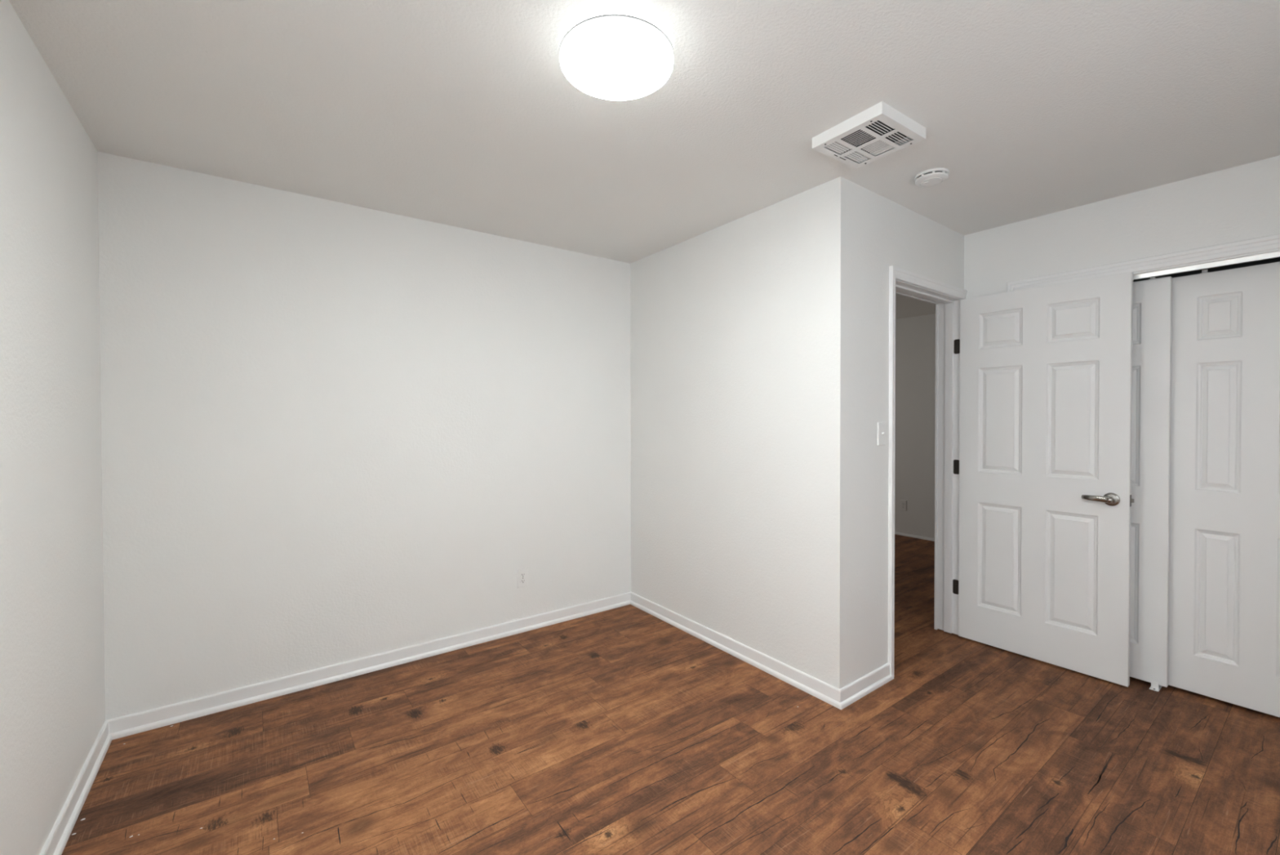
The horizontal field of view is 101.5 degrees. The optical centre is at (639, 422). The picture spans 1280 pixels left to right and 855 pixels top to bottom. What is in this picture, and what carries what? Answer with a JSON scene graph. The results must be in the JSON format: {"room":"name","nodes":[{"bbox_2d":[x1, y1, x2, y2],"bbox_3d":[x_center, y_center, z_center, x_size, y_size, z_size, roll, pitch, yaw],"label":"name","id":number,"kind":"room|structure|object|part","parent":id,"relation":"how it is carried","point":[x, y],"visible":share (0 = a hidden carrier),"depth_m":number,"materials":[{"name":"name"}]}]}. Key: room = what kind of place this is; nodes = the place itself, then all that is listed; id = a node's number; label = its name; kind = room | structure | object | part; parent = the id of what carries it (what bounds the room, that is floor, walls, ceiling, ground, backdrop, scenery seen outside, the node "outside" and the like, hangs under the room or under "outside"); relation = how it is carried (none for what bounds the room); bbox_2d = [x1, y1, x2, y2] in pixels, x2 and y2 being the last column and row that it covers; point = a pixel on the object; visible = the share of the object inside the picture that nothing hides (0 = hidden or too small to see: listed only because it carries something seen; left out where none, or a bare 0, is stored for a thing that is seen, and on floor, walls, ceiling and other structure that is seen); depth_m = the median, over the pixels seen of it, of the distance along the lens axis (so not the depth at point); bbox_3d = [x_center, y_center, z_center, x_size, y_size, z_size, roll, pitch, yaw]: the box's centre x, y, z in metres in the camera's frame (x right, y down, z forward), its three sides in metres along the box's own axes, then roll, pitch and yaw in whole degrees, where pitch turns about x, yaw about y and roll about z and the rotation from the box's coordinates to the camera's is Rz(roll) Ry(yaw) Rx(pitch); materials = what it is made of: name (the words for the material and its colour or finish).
{"room":"empty bedroom","nodes":[
{"label":"empty bedroom","id":0,"kind":"room"},
{"bbox_2d":[0,0,105,854],"bbox_3d":[-1.194,0.146,0.655,0.125,2.500,3.920,-1,1,-36],"label":"wall","id":1,"kind":"structure","parent":0,"point":[52,686],"depth_m":1.58,"materials":[{"name":"paint"}]},
{"bbox_2d":[39,720,111,854],"bbox_3d":[-1.132,1.296,0.713,0.023,0.080,3.671,-1,1,-36],"label":"baseboard","id":2,"kind":"structure","parent":1,"relation":"attached to","point":[56,841],"depth_m":1.79,"materials":[{"name":"paint"}]},
{"bbox_2d":[97,151,631,719],"bbox_3d":[-1.137,0.118,3.052,2.813,2.500,0.131,-1,1,-36],"label":"wall","id":3,"kind":"structure","parent":0,"point":[332,432],"depth_m":2.66,"materials":[{"name":"paint"}]},
{"bbox_2d":[106,591,631,739],"bbox_3d":[-1.141,1.270,2.969,2.689,0.080,0.023,-1,1,-36],"label":"baseboard","id":4,"kind":"structure","parent":3,"relation":"attached to","point":[156,717],"depth_m":2.67,"materials":[{"name":"paint"}]},
{"bbox_2d":[517,567,528,587],"bbox_3d":[-0.734,0.971,3.274,0.070,0.115,0.009,-1,1,-36],"label":"wall outlet","id":5,"kind":"object","parent":3,"relation":"attached to","point":[522,574],"visible":1,"depth_m":3.27,"materials":[{"name":"white plastic"}]},
{"bbox_2d":[8,0,1279,319],"bbox_3d":[0.877,-1.189,3.308,6.630,0.100,5.750,-1,1,-36],"label":"ceiling","id":6,"kind":"structure","parent":0,"point":[461,113],"depth_m":1.81,"materials":[{"name":"paint"}]},
{"bbox_2d":[559,6,674,100],"bbox_3d":[-0.068,-1.075,1.545,0.336,0.082,0.336,-1,1,-36],"label":"ceiling light","id":7,"kind":"object","parent":6,"relation":"attached to","point":[615,53],"visible":1,"depth_m":1.48,"materials":[{"name":"white plastic"}]},
{"bbox_2d":[568,6,664,32],"bbox_3d":[-0.068,-1.097,1.545,0.304,0.038,0.304,-1,1,-36],"label":"diffuser","id":8,"kind":"object","parent":7,"relation":"attached to","point":[606,13],"depth_m":1.40,"materials":[{"name":"white plastic"}]},
{"bbox_2d":[812,101,925,168],"bbox_3d":[0.884,-1.101,2.028,0.297,0.046,0.292,-1,1,-35],"label":"ceiling vent","id":9,"kind":"object","parent":6,"relation":"in","point":[880,131],"visible":1,"depth_m":2.00,"materials":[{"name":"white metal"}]},
{"bbox_2d":[914,167,949,186],"bbox_3d":[1.328,-1.110,2.381,0.141,0.038,0.141,-1,1,-36],"label":"smoke detector","id":10,"kind":"object","parent":6,"relation":"attached to","point":[934,176],"visible":1,"depth_m":2.35,"materials":[{"name":"white plastic"}]},
{"bbox_2d":[61,533,1279,854],"bbox_3d":[0.909,1.326,3.300,6.630,0.051,5.841,-1,1,-36],"label":"floor","id":11,"kind":"structure","parent":0,"point":[622,730],"depth_m":2.02,"materials":[{"name":"brown wood"}]},
{"bbox_2d":[1148,680,1162,691],"bbox_3d":[2.554,1.288,2.586,0.115,0.036,0.034,-1,1,-36],"label":"floor guide","id":12,"kind":"object","parent":11,"relation":"on","point":[1155,686],"visible":0.91,"depth_m":2.56,"materials":[{"name":"white plastic"}]},
{"bbox_2d":[630,176,840,688],"bbox_3d":[0.477,0.114,3.121,0.133,2.500,1.676,-1,1,-36],"label":"wall","id":13,"kind":"structure","parent":0,"point":[735,325],"depth_m":2.87,"materials":[{"name":"paint"}]},
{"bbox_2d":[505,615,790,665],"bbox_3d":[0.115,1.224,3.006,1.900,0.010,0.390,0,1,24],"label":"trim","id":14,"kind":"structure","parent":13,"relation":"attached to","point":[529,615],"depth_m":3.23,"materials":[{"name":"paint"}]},
{"bbox_2d":[630,591,840,709],"bbox_3d":[0.427,1.265,3.082,0.023,0.080,1.699,-1,1,-36],"label":"baseboard","id":15,"kind":"structure","parent":13,"relation":"attached to","point":[811,685],"depth_m":2.86,"materials":[{"name":"paint"}]},
{"bbox_2d":[839,176,964,688],"bbox_3d":[1.411,0.116,2.851,1.315,2.500,0.133,-1,1,-36],"label":"wall","id":16,"kind":"structure","parent":0,"point":[878,233],"depth_m":2.55,"materials":[{"name":"paint"}]},
{"bbox_2d":[840,662,893,709],"bbox_3d":[1.102,1.270,2.540,0.474,0.080,0.022,-1,1,-37],"label":"baseboard","id":17,"kind":"structure","parent":16,"relation":"attached to","point":[870,682],"depth_m":2.52,"materials":[{"name":"paint"}]},
{"bbox_2d":[877,422,885,444],"bbox_3d":[1.214,0.055,2.614,0.070,0.115,0.018,-1,1,-36],"label":"light switch","id":18,"kind":"object","parent":16,"relation":"attached to","point":[881,425],"visible":1,"depth_m":2.61,"materials":[{"name":"white plastic"}]},
{"bbox_2d":[888,265,967,675],"bbox_3d":[1.627,0.253,2.925,0.882,2.103,0.019,-1,1,-37],"label":"trim","id":19,"kind":"structure","parent":16,"relation":"attached to","point":[895,273],"depth_m":2.67,"materials":[{"name":"paint"}]},
{"bbox_2d":[895,279,960,635],"bbox_3d":[1.589,0.274,2.989,0.820,2.059,0.128,-1,1,-36],"label":"trim","id":20,"kind":"structure","parent":16,"relation":"attached to","point":[948,362],"depth_m":3.21,"materials":[{"name":"paint"}]},
{"bbox_2d":[952,271,1133,686],"bbox_3d":[2.166,0.278,2.876,0.145,2.032,0.812,-1,1,-38],"label":"door","id":21,"kind":"structure","parent":20,"relation":"attached to","point":[1043,467],"depth_m":2.81,"materials":[{"name":"paint"}]},
{"bbox_3d":[2.296,0.380,2.627,0.044,0.030,0.125,-1,1,-38],"label":"lever","id":22,"kind":"part","parent":21,"relation":"part of","materials":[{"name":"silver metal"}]},
{"bbox_2d":[894,313,935,538],"bbox_3d":[2.902,0.075,6.059,0.125,2.500,3.500,-1,1,-36],"label":"wall","id":23,"kind":"structure","parent":0,"point":[915,336],"depth_m":5.77,"materials":[{"name":"paint"}]},
{"bbox_2d":[900,499,906,511],"bbox_3d":[2.961,0.928,5.878,0.009,0.115,0.070,-1,1,-36],"label":"wall outlet","id":24,"kind":"object","parent":23,"relation":"attached to","point":[903,503],"visible":1,"depth_m":5.87,"materials":[{"name":"white plastic"}]},
{"bbox_2d":[894,531,934,541],"bbox_3d":[2.809,1.252,6.081,0.018,0.026,3.375,-1,1,-36],"label":"baseboard","id":25,"kind":"structure","parent":23,"relation":"attached to","point":[895,532],"depth_m":5.77,"materials":[{"name":"paint"}]},
{"bbox_2d":[964,155,1279,298],"bbox_3d":[2.587,0.117,2.484,0.126,2.500,2.122,-1,1,-37],"label":"wall","id":26,"kind":"structure","parent":0,"point":[1240,202],"depth_m":2.58,"materials":[{"name":"paint"}]},
{"bbox_2d":[1007,233,1279,291],"bbox_3d":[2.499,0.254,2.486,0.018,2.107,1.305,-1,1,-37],"label":"trim","id":27,"kind":"structure","parent":26,"relation":"attached to","point":[1270,242],"depth_m":2.49,"materials":[{"name":"paint"}]},
{"bbox_2d":[1133,251,1279,281],"bbox_3d":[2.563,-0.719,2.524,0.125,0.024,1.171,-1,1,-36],"label":"door track","id":28,"kind":"object","parent":26,"relation":"attached to","point":[1277,254],"visible":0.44,"depth_m":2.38,"materials":[{"name":"white metal"}]},
{"bbox_2d":[1129,275,1172,687],"bbox_3d":[2.392,0.278,2.779,0.035,2.010,0.600,-1,1,-36],"label":"door","id":29,"kind":"structure","parent":28,"relation":"hanging from","point":[1152,297],"depth_m":2.58,"materials":[{"name":"paint"}]},
{"bbox_2d":[1168,261,1279,717],"bbox_3d":[2.776,0.284,2.342,0.035,2.013,0.600,-1,1,-36],"label":"door","id":30,"kind":"structure","parent":28,"relation":"hanging from","point":[1224,575],"depth_m":2.41,"materials":[{"name":"paint"}]}
]}

